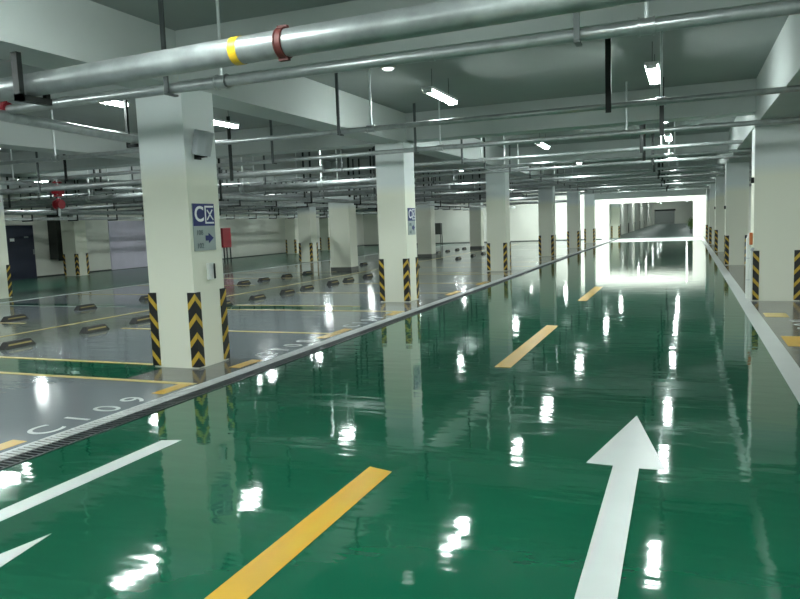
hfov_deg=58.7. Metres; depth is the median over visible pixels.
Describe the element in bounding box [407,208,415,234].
sign
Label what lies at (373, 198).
pipe
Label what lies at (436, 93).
diffuser
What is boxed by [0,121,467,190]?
beam
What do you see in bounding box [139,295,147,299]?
wheel stop
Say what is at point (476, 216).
column
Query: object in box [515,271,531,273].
drain grate
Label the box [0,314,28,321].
wheel stop
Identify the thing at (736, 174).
column
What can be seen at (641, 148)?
pipe
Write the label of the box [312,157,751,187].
pipe
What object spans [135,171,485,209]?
pipe
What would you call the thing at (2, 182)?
pipe
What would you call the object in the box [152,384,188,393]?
corner mark
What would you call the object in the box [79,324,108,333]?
wheel stop
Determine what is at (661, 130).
pipe
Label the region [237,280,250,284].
wheel stop
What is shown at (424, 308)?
drain grate
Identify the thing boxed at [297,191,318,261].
column
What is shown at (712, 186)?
column
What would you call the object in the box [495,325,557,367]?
lane marking
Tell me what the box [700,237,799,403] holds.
edge line
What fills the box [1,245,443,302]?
aisle line
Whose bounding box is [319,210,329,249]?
column
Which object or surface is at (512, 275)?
drain grate
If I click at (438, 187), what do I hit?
pipe
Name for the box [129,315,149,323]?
wheel stop
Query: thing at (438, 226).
cabinet
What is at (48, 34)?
beam
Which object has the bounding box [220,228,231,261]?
tall cabinet
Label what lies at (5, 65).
beam
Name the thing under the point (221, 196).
pipe
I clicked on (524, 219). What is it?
wall
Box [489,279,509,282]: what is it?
drain grate
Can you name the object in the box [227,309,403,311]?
parking line
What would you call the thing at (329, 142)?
beam
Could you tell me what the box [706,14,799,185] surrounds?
beam
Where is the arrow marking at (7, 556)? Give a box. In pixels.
[0,534,49,566]
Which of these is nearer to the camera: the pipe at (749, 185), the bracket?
the bracket
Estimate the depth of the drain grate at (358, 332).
10.58 m
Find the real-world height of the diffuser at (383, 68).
0.020 m
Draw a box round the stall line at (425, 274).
[425,274,457,274]
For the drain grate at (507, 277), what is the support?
on the floor
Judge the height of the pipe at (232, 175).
1.262 m
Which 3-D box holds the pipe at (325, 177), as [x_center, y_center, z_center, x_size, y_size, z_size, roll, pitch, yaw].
[3.538,-5.203,31.841,0.240,1.090,29.500,0,6,22]
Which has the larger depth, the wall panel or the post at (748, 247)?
the wall panel
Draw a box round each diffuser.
[103,101,122,106]
[214,121,237,127]
[382,67,393,70]
[427,89,456,104]
[539,143,548,148]
[646,65,659,83]
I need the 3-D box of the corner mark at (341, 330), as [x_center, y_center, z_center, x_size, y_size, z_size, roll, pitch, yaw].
[-0.981,0.511,10.758,0.150,0.003,0.900,0,6,22]
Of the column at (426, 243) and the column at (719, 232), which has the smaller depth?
the column at (719, 232)
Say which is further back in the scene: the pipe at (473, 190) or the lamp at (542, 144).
the pipe at (473, 190)
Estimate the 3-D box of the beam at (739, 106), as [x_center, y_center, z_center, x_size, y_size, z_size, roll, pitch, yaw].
[3.195,-3.537,13.581,6.420,0.550,0.500,0,6,22]
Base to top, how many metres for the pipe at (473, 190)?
1.275 m
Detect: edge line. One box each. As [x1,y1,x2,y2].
[0,440,180,521]
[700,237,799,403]
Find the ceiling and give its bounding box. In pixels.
[0,0,799,180]
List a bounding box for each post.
[745,233,750,298]
[749,247,753,300]
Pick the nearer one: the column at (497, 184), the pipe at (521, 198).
the column at (497, 184)
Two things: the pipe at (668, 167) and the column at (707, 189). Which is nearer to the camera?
the pipe at (668, 167)
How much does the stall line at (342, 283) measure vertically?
0.003 m
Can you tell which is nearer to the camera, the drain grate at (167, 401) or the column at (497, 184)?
the drain grate at (167, 401)
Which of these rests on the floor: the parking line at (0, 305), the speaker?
the parking line at (0, 305)
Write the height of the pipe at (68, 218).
1.640 m
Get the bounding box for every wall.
[2,194,363,275]
[362,182,751,244]
[609,202,652,237]
[653,200,692,223]
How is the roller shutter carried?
attached to the wall at (684, 210)
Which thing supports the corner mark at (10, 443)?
on the floor
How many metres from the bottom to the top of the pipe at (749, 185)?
0.945 m
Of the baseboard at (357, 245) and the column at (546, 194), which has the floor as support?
the column at (546, 194)
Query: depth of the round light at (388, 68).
10.12 m
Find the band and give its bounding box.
[612,237,700,241]
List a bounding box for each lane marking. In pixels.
[204,467,391,598]
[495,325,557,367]
[578,286,601,300]
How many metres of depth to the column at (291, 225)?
45.27 m
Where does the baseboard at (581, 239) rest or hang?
attached to the wall at (524, 219)
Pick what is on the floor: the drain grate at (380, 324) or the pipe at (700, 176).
the drain grate at (380, 324)
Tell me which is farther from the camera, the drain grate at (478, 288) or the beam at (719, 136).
the beam at (719, 136)
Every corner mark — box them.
[0,440,26,450]
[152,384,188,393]
[231,359,260,367]
[317,329,350,337]
[763,313,788,316]
[781,336,799,345]
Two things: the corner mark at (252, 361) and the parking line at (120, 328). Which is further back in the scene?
the parking line at (120, 328)
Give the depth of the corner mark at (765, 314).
10.93 m
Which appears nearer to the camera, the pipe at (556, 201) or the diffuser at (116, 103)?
the diffuser at (116, 103)
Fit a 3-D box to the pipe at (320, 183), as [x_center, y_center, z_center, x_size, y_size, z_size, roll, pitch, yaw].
[-8.440,-3.321,19.469,17.800,1.355,0.207,0,6,22]
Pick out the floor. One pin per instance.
(490, 491)
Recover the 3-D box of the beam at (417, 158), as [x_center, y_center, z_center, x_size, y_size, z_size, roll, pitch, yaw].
[-5.738,-4.543,26.268,18.540,0.550,0.500,0,6,22]
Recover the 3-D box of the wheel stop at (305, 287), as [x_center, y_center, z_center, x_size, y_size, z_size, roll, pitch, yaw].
[-2.449,-0.323,18.730,0.145,0.100,0.544,0,6,22]
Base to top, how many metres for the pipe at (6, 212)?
1.550 m
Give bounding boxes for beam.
[0,0,592,190]
[0,60,130,103]
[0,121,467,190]
[0,125,374,176]
[0,152,375,195]
[1,177,140,195]
[75,155,475,192]
[175,0,786,81]
[272,181,564,201]
[274,170,529,193]
[406,78,755,142]
[505,132,728,164]
[552,155,715,176]
[578,171,709,185]
[594,185,705,199]
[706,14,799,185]
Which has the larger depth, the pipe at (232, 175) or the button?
the pipe at (232, 175)
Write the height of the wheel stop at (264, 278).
0.100 m
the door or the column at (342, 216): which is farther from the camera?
the door
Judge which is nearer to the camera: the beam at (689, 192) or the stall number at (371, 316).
the stall number at (371, 316)
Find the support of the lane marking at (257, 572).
on the floor
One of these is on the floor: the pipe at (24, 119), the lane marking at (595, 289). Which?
the lane marking at (595, 289)
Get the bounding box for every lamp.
[103,100,129,107]
[213,115,239,128]
[421,69,457,104]
[536,133,549,148]
[644,41,659,84]
[664,125,671,141]
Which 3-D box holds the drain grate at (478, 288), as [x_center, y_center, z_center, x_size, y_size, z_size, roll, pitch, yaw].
[1.915,-0.239,17.087,0.325,0.065,0.985,0,6,22]
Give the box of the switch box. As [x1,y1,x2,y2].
[206,263,215,279]
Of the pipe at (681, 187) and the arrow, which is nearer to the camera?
the arrow
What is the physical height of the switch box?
0.200 m
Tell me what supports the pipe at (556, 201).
hanging from the ceiling
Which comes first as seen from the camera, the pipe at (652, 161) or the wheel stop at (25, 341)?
the wheel stop at (25, 341)
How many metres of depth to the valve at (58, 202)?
17.00 m
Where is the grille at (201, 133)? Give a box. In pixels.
[197,132,213,155]
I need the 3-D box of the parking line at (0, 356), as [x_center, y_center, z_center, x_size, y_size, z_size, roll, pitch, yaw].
[-4.572,0.790,9.372,3.340,0.003,0.080,0,6,22]
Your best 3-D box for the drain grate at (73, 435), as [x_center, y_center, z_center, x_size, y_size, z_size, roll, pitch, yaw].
[-2.532,1.092,6.021,0.325,0.065,0.985,0,6,22]
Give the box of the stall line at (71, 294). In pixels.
[71,294,147,294]
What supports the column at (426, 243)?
on the floor
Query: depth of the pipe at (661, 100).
9.57 m
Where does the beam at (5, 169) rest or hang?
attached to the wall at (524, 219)
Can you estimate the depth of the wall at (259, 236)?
33.08 m
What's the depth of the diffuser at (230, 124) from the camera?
12.75 m
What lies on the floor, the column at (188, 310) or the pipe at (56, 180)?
the column at (188, 310)
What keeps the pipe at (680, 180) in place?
hanging from the ceiling
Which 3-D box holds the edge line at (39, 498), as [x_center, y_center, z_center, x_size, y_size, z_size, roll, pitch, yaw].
[-2.473,1.302,3.775,0.150,0.003,3.840,0,6,22]
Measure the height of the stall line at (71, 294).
0.003 m
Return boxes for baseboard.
[37,245,363,277]
[364,239,598,245]
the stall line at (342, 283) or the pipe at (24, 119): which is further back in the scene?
the stall line at (342, 283)
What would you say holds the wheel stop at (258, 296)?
on the floor
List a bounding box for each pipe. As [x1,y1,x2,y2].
[0,0,653,101]
[0,31,799,165]
[0,100,138,147]
[0,116,324,194]
[0,169,375,200]
[3,122,751,200]
[3,151,375,207]
[4,149,376,208]
[4,180,377,215]
[5,0,799,113]
[6,124,742,194]
[8,77,799,181]
[23,148,449,210]
[55,178,60,215]
[67,157,474,210]
[77,132,751,196]
[111,158,751,203]
[118,173,485,210]
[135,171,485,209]
[141,158,724,201]
[218,152,515,207]
[221,169,522,210]
[235,196,537,211]
[242,158,715,201]
[251,173,750,206]
[252,190,537,210]
[257,174,709,206]
[270,173,750,201]
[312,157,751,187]
[316,200,566,211]
[324,149,526,197]
[364,185,751,204]
[523,183,751,196]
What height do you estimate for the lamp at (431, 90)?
0.382 m
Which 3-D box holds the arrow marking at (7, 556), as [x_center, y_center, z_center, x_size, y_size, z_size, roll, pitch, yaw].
[-2.626,1.492,2.027,0.490,0.003,3.980,0,6,22]
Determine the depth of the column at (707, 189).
42.33 m
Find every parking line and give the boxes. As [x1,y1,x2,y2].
[0,305,115,306]
[0,356,152,364]
[0,371,195,384]
[120,328,340,333]
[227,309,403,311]
[249,305,358,306]
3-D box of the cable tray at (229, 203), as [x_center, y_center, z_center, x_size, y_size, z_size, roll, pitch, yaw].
[-0.593,-4.970,33.096,0.460,1.510,30.300,0,6,22]
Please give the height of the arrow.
0.003 m
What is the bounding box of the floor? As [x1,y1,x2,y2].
[0,223,799,598]
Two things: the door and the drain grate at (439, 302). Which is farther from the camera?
the door
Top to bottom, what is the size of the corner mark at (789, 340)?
0.003 m
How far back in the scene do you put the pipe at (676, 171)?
24.64 m
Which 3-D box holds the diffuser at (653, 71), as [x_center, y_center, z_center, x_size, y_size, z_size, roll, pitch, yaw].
[3.450,-3.054,9.687,0.140,0.050,1.176,0,6,22]
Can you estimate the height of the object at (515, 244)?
0.003 m
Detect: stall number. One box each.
[27,397,143,433]
[255,340,314,355]
[343,316,382,326]
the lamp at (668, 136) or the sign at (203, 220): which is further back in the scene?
the lamp at (668, 136)
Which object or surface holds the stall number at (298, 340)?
on the floor
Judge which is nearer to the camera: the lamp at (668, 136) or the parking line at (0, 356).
the parking line at (0, 356)
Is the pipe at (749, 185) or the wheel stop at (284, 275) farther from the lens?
the pipe at (749, 185)
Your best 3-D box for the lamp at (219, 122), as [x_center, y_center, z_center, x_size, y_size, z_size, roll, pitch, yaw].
[-3.256,-3.270,12.519,0.170,0.382,1.240,0,6,22]
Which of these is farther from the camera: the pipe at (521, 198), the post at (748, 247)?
the pipe at (521, 198)
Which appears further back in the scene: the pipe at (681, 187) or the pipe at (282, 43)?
the pipe at (681, 187)
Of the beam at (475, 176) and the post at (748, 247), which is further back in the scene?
the beam at (475, 176)
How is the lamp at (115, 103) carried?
hanging from the ceiling
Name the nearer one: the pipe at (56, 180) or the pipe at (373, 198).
the pipe at (56, 180)
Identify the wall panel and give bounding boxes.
[108,221,147,269]
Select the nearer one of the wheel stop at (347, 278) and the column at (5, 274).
the column at (5, 274)
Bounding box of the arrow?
[574,416,665,598]
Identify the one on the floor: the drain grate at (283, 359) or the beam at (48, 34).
the drain grate at (283, 359)
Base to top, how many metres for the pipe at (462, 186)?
1.295 m
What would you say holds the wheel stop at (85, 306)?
on the floor
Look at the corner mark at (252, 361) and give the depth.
8.57 m
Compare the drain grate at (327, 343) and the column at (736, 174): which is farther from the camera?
the column at (736, 174)
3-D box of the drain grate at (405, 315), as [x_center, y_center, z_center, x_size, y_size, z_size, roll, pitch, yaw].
[0.062,0.316,12.476,0.325,0.065,0.985,0,6,22]
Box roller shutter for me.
[654,209,675,223]
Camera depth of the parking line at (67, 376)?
8.01 m
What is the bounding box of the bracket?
[10,51,52,105]
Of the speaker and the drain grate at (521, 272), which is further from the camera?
the drain grate at (521, 272)
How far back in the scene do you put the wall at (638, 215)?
75.74 m
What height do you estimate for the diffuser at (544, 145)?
0.050 m
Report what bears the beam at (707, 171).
attached to the ceiling
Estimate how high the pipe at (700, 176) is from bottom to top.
0.945 m
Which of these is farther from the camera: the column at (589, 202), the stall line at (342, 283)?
the column at (589, 202)
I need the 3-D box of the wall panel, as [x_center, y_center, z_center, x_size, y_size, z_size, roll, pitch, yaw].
[-12.731,-2.611,33.703,0.039,2.230,2.700,0,6,22]
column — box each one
[0,176,12,298]
[60,195,89,275]
[135,90,229,368]
[284,208,298,253]
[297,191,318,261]
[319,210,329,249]
[327,180,358,270]
[375,142,418,301]
[416,192,435,256]
[469,202,484,248]
[485,168,510,270]
[538,180,555,255]
[567,191,580,247]
[584,191,595,242]
[611,204,619,237]
[706,188,709,239]
[709,183,714,244]
[714,176,724,251]
[724,162,748,264]
[751,124,799,300]
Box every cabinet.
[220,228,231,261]
[435,223,442,243]
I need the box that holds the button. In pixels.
[749,233,752,244]
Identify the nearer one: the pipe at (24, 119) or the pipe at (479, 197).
the pipe at (24, 119)
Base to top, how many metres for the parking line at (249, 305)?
0.003 m
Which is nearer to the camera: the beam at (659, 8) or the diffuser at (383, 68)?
the beam at (659, 8)
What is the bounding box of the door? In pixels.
[5,225,36,279]
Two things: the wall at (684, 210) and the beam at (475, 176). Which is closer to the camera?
the beam at (475, 176)
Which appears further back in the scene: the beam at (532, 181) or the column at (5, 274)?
the beam at (532, 181)
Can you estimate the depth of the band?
46.13 m
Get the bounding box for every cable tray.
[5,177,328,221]
[219,170,468,209]
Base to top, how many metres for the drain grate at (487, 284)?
0.065 m
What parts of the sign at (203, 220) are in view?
blue panel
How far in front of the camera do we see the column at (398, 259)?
14.65 m
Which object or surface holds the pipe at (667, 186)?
hanging from the ceiling
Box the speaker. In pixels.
[191,129,213,159]
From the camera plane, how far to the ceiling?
10.91 m
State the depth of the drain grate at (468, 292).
16.17 m
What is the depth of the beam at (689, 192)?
43.07 m
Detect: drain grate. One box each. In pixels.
[0,441,66,470]
[37,409,155,445]
[129,385,221,411]
[197,366,273,386]
[252,351,315,367]
[295,339,348,351]
[330,328,376,339]
[361,319,400,328]
[385,312,421,319]
[406,305,438,312]
[425,300,454,305]
[441,295,467,299]
[455,290,480,294]
[469,286,491,290]
[481,283,499,286]
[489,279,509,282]
[501,276,515,279]
[510,274,523,276]
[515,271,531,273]
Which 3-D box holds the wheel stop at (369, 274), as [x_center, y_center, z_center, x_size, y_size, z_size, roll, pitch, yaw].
[-1.003,-0.756,22.327,0.145,0.100,0.544,0,6,22]
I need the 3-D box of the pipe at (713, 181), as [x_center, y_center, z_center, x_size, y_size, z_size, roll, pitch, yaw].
[5.257,-5.731,35.580,32.000,0.950,0.157,0,6,22]
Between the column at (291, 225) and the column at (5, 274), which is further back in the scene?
the column at (291, 225)
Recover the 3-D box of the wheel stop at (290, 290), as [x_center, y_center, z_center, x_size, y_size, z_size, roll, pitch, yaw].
[-2.820,-0.212,17.808,0.145,0.100,0.544,0,6,22]
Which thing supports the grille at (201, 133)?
attached to the speaker
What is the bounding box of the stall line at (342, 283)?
[342,283,379,283]
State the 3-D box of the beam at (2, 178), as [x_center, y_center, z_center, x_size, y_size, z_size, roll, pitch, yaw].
[-12.848,-4.736,30.621,0.500,0.548,58.000,0,6,22]
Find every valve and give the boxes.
[0,101,11,110]
[51,182,64,194]
[52,195,65,208]
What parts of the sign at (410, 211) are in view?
blue panel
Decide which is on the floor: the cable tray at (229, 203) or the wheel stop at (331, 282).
the wheel stop at (331, 282)
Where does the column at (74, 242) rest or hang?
on the floor
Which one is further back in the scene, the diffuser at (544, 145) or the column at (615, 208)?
the column at (615, 208)
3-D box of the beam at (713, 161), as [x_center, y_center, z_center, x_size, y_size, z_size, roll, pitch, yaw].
[9.570,-5.446,29.442,6.420,0.550,0.500,0,6,22]
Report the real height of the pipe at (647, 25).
0.922 m
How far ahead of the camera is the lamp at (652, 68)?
9.40 m
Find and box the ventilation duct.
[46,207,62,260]
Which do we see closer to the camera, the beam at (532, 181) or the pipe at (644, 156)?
the pipe at (644, 156)
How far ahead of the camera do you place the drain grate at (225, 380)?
7.82 m
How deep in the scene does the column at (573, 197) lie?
38.08 m
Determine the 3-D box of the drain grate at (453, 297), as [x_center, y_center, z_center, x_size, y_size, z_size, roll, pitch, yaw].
[1.174,-0.017,15.242,0.325,0.065,0.985,0,6,22]
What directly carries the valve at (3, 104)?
attached to the pipe at (647, 25)
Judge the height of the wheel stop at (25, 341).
0.100 m
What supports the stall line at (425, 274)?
on the floor
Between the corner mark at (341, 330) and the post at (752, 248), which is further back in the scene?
the post at (752, 248)
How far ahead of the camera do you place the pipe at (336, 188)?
19.61 m
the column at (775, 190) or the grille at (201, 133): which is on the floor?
the column at (775, 190)
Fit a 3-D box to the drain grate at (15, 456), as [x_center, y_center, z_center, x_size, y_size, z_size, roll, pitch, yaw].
[-2.903,1.203,5.099,0.325,0.065,0.985,0,6,22]
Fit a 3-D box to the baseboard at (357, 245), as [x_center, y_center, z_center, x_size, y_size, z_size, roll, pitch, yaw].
[-13.684,-1.219,31.380,0.015,0.060,58.000,0,6,22]
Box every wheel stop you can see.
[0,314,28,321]
[0,338,35,349]
[74,304,96,310]
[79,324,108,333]
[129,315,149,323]
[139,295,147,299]
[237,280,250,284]
[249,294,265,299]
[257,277,269,281]
[280,288,294,293]
[281,274,292,277]
[300,285,313,289]
[327,280,338,284]
[342,277,353,281]
[362,273,372,277]
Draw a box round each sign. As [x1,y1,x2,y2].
[191,203,215,250]
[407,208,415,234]
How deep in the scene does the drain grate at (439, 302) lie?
14.23 m
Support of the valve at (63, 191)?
on the valve at (58, 202)
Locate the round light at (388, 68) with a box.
[381,66,394,70]
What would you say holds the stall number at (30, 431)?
on the floor

